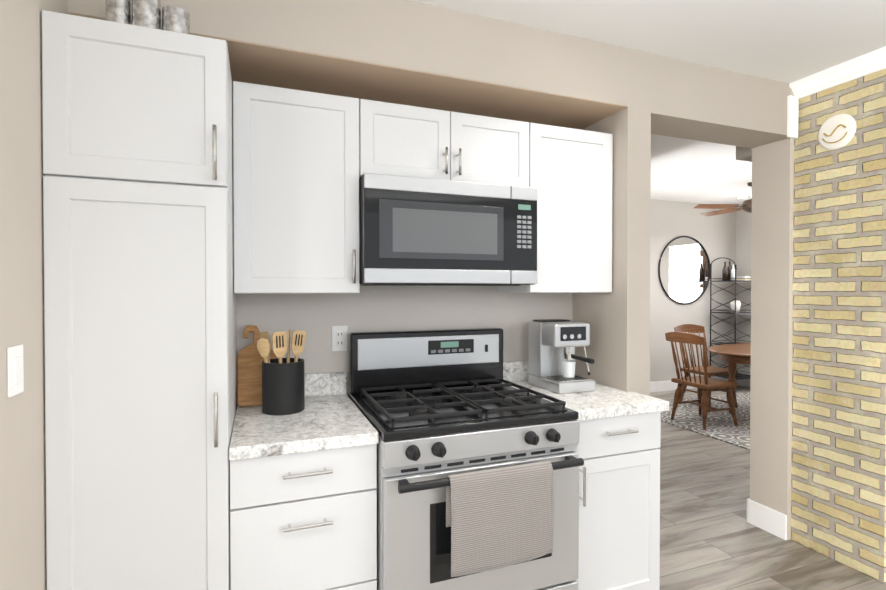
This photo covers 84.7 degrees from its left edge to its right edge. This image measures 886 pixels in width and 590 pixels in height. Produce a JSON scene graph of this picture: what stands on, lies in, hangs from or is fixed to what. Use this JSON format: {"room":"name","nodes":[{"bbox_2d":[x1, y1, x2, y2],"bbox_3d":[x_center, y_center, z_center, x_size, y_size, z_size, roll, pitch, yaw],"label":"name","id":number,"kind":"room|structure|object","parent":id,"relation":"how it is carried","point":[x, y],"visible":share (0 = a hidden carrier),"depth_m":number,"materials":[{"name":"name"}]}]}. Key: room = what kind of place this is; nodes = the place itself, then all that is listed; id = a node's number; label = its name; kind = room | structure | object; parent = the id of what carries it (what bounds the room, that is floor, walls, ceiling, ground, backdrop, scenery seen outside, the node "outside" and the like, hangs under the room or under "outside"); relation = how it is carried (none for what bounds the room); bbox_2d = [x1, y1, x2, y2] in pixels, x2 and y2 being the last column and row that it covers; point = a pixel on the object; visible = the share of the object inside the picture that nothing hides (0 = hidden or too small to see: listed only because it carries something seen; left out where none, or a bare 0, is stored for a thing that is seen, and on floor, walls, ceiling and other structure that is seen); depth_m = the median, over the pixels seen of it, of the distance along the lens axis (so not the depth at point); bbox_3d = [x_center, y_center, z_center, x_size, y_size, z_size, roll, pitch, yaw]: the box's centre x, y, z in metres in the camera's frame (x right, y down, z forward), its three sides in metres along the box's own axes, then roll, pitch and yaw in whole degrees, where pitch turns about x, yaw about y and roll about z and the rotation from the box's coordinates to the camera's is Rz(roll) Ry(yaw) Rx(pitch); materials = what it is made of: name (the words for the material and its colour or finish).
{"room":"kitchen","nodes":[
{"label":"kitchen","id":0,"kind":"room"},
{"bbox_2d":[0,0,67,589],"bbox_3d":[-1.180,0.121,1.414,0.120,2.500,1.210,0,1,-21],"label":"wall","id":1,"kind":"structure","parent":0,"point":[22,499],"depth_m":1.20,"materials":[{"name":"beige paint"}]},
{"bbox_2d":[7,344,23,397],"bbox_3d":[-1.012,0.178,1.152,0.008,0.116,0.072,0,1,-21],"label":"switch plate","id":2,"kind":"object","parent":1,"relation":"attached to","point":[15,375],"visible":1,"depth_m":1.14,"materials":[{"name":"white plastic"}]},
{"bbox_2d":[237,285,571,399],"bbox_3d":[-0.345,0.111,2.314,2.480,2.500,0.120,0,1,-21],"label":"wall","id":3,"kind":"structure","parent":0,"point":[315,317],"depth_m":2.28,"materials":[{"name":"paint"}]},
{"bbox_2d":[233,81,359,293],"bbox_3d":[-0.589,-0.388,1.954,0.456,0.762,0.364,0,1,-21],"label":"upper cabinet","id":4,"kind":"object","parent":3,"relation":"attached to","point":[295,191],"visible":1,"depth_m":1.82,"materials":[{"name":"white wood"}]},
{"bbox_2d":[332,326,347,350],"bbox_3d":[-0.467,0.197,2.199,0.070,0.114,0.008,0,1,-21],"label":"duplex electrical outlet","id":5,"kind":"object","parent":3,"relation":"attached to","point":[339,338],"visible":1,"depth_m":2.20,"materials":[{"name":"white plastic"}]},
{"bbox_2d":[359,99,528,186],"bbox_3d":[-0.019,-0.621,2.167,0.760,0.302,0.364,0,1,-21],"label":"upper cabinet","id":6,"kind":"object","parent":3,"relation":"attached to","point":[406,140],"visible":0.85,"depth_m":2.02,"materials":[{"name":"white wood"}]},
{"bbox_2d":[359,173,537,285],"bbox_3d":[-0.013,-0.254,2.156,0.757,0.424,0.397,0,1,-21],"label":"microwave","id":7,"kind":"object","parent":6,"relation":"attached to","point":[415,231],"visible":1,"depth_m":1.96,"materials":[{"name":"black metal"}]},
{"bbox_2d":[496,122,612,292],"bbox_3d":[0.544,-0.393,2.404,0.457,0.762,0.326,0,1,-21],"label":"upper cabinet","id":8,"kind":"object","parent":3,"relation":"attached to","point":[570,173],"visible":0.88,"depth_m":2.26,"materials":[{"name":"white wood"}]},
{"bbox_2d":[572,48,650,395],"bbox_3d":[0.843,0.109,2.475,0.136,2.500,0.420,0,1,-21],"label":"wall","id":9,"kind":"structure","parent":0,"point":[617,318],"depth_m":2.29,"materials":[{"name":"beige paint"}]},
{"bbox_2d":[412,0,885,83],"bbox_3d":[2.750,-1.168,0.372,11.500,0.100,5.320,0,1,-21],"label":"ceiling","id":10,"kind":"structure","parent":0,"point":[788,41],"depth_m":2.06,"materials":[{"name":"white paint"}]},
{"bbox_2d":[68,0,627,129],"bbox_3d":[-0.221,-1.004,2.060,2.140,0.265,0.420,0,1,-21],"label":"soffit","id":11,"kind":"structure","parent":10,"relation":"attached to","point":[416,36],"depth_m":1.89,"materials":[{"name":"beige paint"}]},
{"bbox_2d":[650,199,735,381],"bbox_3d":[1.011,-0.029,5.928,7.180,2.700,0.120,0,1,-21],"label":"wall","id":12,"kind":"structure","parent":0,"point":[714,236],"depth_m":6.78,"materials":[{"name":"paint"}]},
{"bbox_2d":[658,236,709,304],"bbox_3d":[3.356,-0.343,6.736,0.952,0.952,0.023,0,1,-21],"label":"round mirror","id":13,"kind":"object","parent":12,"relation":"attached to","point":[684,270],"visible":0.98,"depth_m":6.74,"materials":[{"name":"black metal"}]},
{"bbox_2d":[650,376,727,392],"bbox_3d":[1.034,1.252,5.879,6.940,0.140,0.015,0,1,-21],"label":"baseboard","id":14,"kind":"structure","parent":12,"relation":"attached to","point":[659,386],"depth_m":6.63,"materials":[{"name":"white wood"}]},
{"bbox_2d":[650,134,751,205],"bbox_3d":[2.234,-1.321,5.255,9.000,0.100,4.180,0,1,-21],"label":"ceiling","id":15,"kind":"structure","parent":0,"point":[690,171],"depth_m":5.03,"materials":[{"name":"white paint"}]},
{"bbox_2d":[693,182,751,215],"bbox_3d":[3.511,-1.105,5.563,1.293,0.340,1.236,0,1,-21],"label":"ceiling fan","id":16,"kind":"object","parent":15,"relation":"hanging from","point":[746,206],"visible":0.54,"depth_m":5.53,"materials":[{"name":"brown wood"}]},
{"bbox_2d":[651,53,793,539],"bbox_3d":[1.838,0.006,2.755,1.924,2.700,0.240,0,1,-21],"label":"wall","id":17,"kind":"structure","parent":0,"point":[771,320],"depth_m":2.70,"materials":[{"name":"beige paint"}]},
{"bbox_2d":[746,498,786,524],"bbox_3d":[2.252,1.283,3.061,0.942,0.140,0.012,0,1,-21],"label":"baseboard","id":18,"kind":"structure","parent":17,"relation":"attached to","point":[767,519],"depth_m":2.82,"materials":[{"name":"white wood"}]},
{"bbox_2d":[787,46,885,139],"bbox_3d":[2.280,-0.997,2.549,0.735,0.290,0.520,0,1,-21],"label":"crown molding","id":19,"kind":"structure","parent":17,"relation":"attached to","point":[858,67],"depth_m":2.47,"materials":[{"name":"white wood"}]},
{"bbox_2d":[736,146,751,161],"bbox_3d":[2.241,-1.038,3.083,0.930,0.420,0.103,0,1,-21],"label":"wall","id":20,"kind":"structure","parent":0,"point":[743,154],"depth_m":2.93,"materials":[{"name":"beige paint"}]},
{"bbox_2d":[736,207,751,374],"bbox_3d":[4.879,-0.026,5.684,0.120,2.700,3.080,0,1,-21],"label":"wall","id":21,"kind":"structure","parent":0,"point":[743,238],"depth_m":6.98,"materials":[{"name":"paint"}]},
{"bbox_2d":[736,378,749,386],"bbox_3d":[4.820,1.254,5.665,0.012,0.140,3.060,0,1,-21],"label":"baseboard","id":22,"kind":"structure","parent":21,"relation":"attached to","point":[742,382],"depth_m":6.96,"materials":[{"name":"white wood"}]},
{"bbox_2d":[650,385,885,589],"bbox_3d":[2.009,1.410,2.354,11.500,0.100,9.500,0,1,-21],"label":"floor","id":23,"kind":"structure","parent":0,"point":[711,538],"depth_m":2.73,"materials":[{"name":"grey wood"}]},
{"bbox_2d":[42,10,236,589],"bbox_3d":[-0.963,0.301,1.658,0.453,2.134,0.663,0,1,-21],"label":"pantry cabinet","id":24,"kind":"object","parent":23,"relation":"on","point":[140,319],"visible":1,"depth_m":1.38,"materials":[{"name":"white wood"}]},
{"bbox_2d":[105,0,130,24],"bbox_3d":[-0.961,-0.822,1.439,0.064,0.116,0.064,0,1,-21],"label":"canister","id":25,"kind":"object","parent":24,"relation":"on","point":[118,11],"visible":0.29,"depth_m":1.41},
{"bbox_2d":[131,0,160,29],"bbox_3d":[-0.890,-0.830,1.460,0.076,0.130,0.076,0,1,-21],"label":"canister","id":26,"kind":"object","parent":24,"relation":"on","point":[146,13],"visible":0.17,"depth_m":1.43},
{"bbox_2d":[162,5,189,33],"bbox_3d":[-0.819,-0.816,1.493,0.076,0.102,0.076,0,1,-21],"label":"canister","id":27,"kind":"object","parent":24,"relation":"on","point":[175,19],"visible":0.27,"depth_m":1.46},
{"bbox_2d":[230,444,376,589],"bbox_3d":[-0.537,0.929,1.827,0.454,0.874,0.663,0,1,-21],"label":"base cabinet","id":28,"kind":"object","parent":23,"relation":"on","point":[304,521],"visible":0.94,"depth_m":1.55,"materials":[{"name":"white wood"}]},
{"bbox_2d":[229,372,378,460],"bbox_3d":[-0.540,0.422,1.831,0.455,0.140,0.645,0,1,-21],"label":"countertop","id":29,"kind":"structure","parent":28,"relation":"on","point":[330,416],"depth_m":1.68,"materials":[{"name":"stone"}]},
{"bbox_2d":[237,325,276,406],"bbox_3d":[-0.769,0.288,2.014,0.150,0.320,0.127,0,1,-21],"label":"cutting board","id":30,"kind":"object","parent":29,"relation":"on","point":[250,358],"visible":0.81,"depth_m":1.99,"materials":[{"name":"brown wood"}]},
{"bbox_2d":[257,330,305,414],"bbox_3d":[-0.627,0.295,1.897,0.186,0.311,0.165,0,1,-21],"label":"utensil crock","id":31,"kind":"object","parent":29,"relation":"on","point":[283,386],"visible":1,"depth_m":1.84,"materials":[{"name":"black ceramic"}]},
{"bbox_2d":[348,328,583,589],"bbox_3d":[0.056,0.767,1.983,0.755,1.195,0.736,0,1,-21],"label":"range","id":32,"kind":"object","parent":23,"relation":"on","point":[436,408],"visible":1,"depth_m":1.76,"materials":[{"name":"silver metal"}]},
{"bbox_2d":[446,461,553,576],"bbox_3d":[0.199,0.753,1.655,0.385,0.327,0.053,0,1,-21],"label":"towel","id":33,"kind":"object","parent":32,"relation":"hanging from","point":[499,518],"visible":1,"depth_m":1.63,"materials":[{"name":"fabric"}]},
{"bbox_2d":[575,412,660,589],"bbox_3d":[0.607,0.924,2.261,0.459,0.874,0.663,0,1,-21],"label":"base cabinet","id":34,"kind":"object","parent":23,"relation":"on","point":[619,509],"visible":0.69,"depth_m":2.00,"materials":[{"name":"white wood"}]},
{"bbox_2d":[502,361,668,420],"bbox_3d":[0.616,0.417,2.269,0.487,0.140,0.645,0,1,-21],"label":"countertop","id":35,"kind":"structure","parent":34,"relation":"on","point":[601,401],"depth_m":2.09,"materials":[{"name":"stone"}]},
{"bbox_2d":[529,319,594,393],"bbox_3d":[0.579,0.285,2.317,0.200,0.322,0.332,0,1,-21],"label":"espresso machine","id":36,"kind":"object","parent":35,"relation":"on","point":[554,344],"visible":1,"depth_m":2.29,"materials":[{"name":"silver metal"}]},
{"bbox_2d":[661,392,749,449],"bbox_3d":[3.528,1.323,5.256,2.400,0.012,1.950,0,1,-21],"label":"rug","id":37,"kind":"object","parent":23,"relation":"on","point":[720,426],"visible":0.15,"depth_m":5.11,"materials":[{"name":"grey fabric"}]},
{"bbox_2d":[665,332,737,429],"bbox_3d":[2.639,0.844,4.994,0.528,0.946,0.470,0,1,-21],"label":"dining chair","id":38,"kind":"object","parent":37,"relation":"on","point":[705,383],"visible":1,"depth_m":4.89,"materials":[{"name":"brown wood"}]},
{"bbox_2d":[674,324,737,409],"bbox_3d":[3.111,0.836,5.785,0.470,0.946,0.528,0,1,-21],"label":"dining chair","id":39,"kind":"object","parent":37,"relation":"on","point":[699,329],"visible":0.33,"depth_m":5.84,"materials":[{"name":"brown wood"}]},
{"bbox_2d":[708,343,750,412],"bbox_3d":[3.630,0.946,5.264,1.700,0.738,1.000,0,1,-21],"label":"dining table","id":40,"kind":"object","parent":37,"relation":"on","point":[732,355],"visible":0.19,"depth_m":5.15,"materials":[{"name":"brown wood"}]},
{"bbox_2d":[710,257,750,389],"bbox_3d":[4.066,0.390,6.760,0.508,1.845,0.407,0,1,-21],"label":"rack","id":41,"kind":"object","parent":23,"relation":"on","point":[741,376],"visible":0.71,"depth_m":6.78,"materials":[{"name":"black metal"}]},
{"bbox_2d":[730,301,740,311],"bbox_3d":[4.066,0.160,6.758,0.130,0.160,0.130,0,1,-21],"label":"vase","id":42,"kind":"object","parent":41,"relation":"on","point":[732,304],"visible":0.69,"depth_m":6.71,"materials":[{"name":"white ceramic"}]},
{"bbox_2d":[722,261,750,280],"bbox_3d":[4.080,-0.340,6.770,0.382,0.280,0.223,0,1,-21],"label":"bottles","id":43,"kind":"object","parent":41,"relation":"on","point":[729,272],"visible":0.77,"depth_m":6.73,"materials":[{"name":"brown"}]},
{"bbox_2d":[791,69,885,582],"bbox_3d":[2.311,0.108,2.599,0.650,2.500,0.430,0,1,-21],"label":"brick wall","id":44,"kind":"structure","parent":23,"relation":"on","point":[838,479],"depth_m":2.46,"materials":[{"name":"yellow brick"}]},
{"bbox_2d":[818,114,856,149],"bbox_3d":[1.997,-0.831,2.473,0.020,0.176,0.176,0,1,-21],"label":"cover","id":45,"kind":"object","parent":44,"relation":"attached to","point":[837,131],"visible":1,"depth_m":2.46,"materials":[{"name":"white plastic"}]}
]}

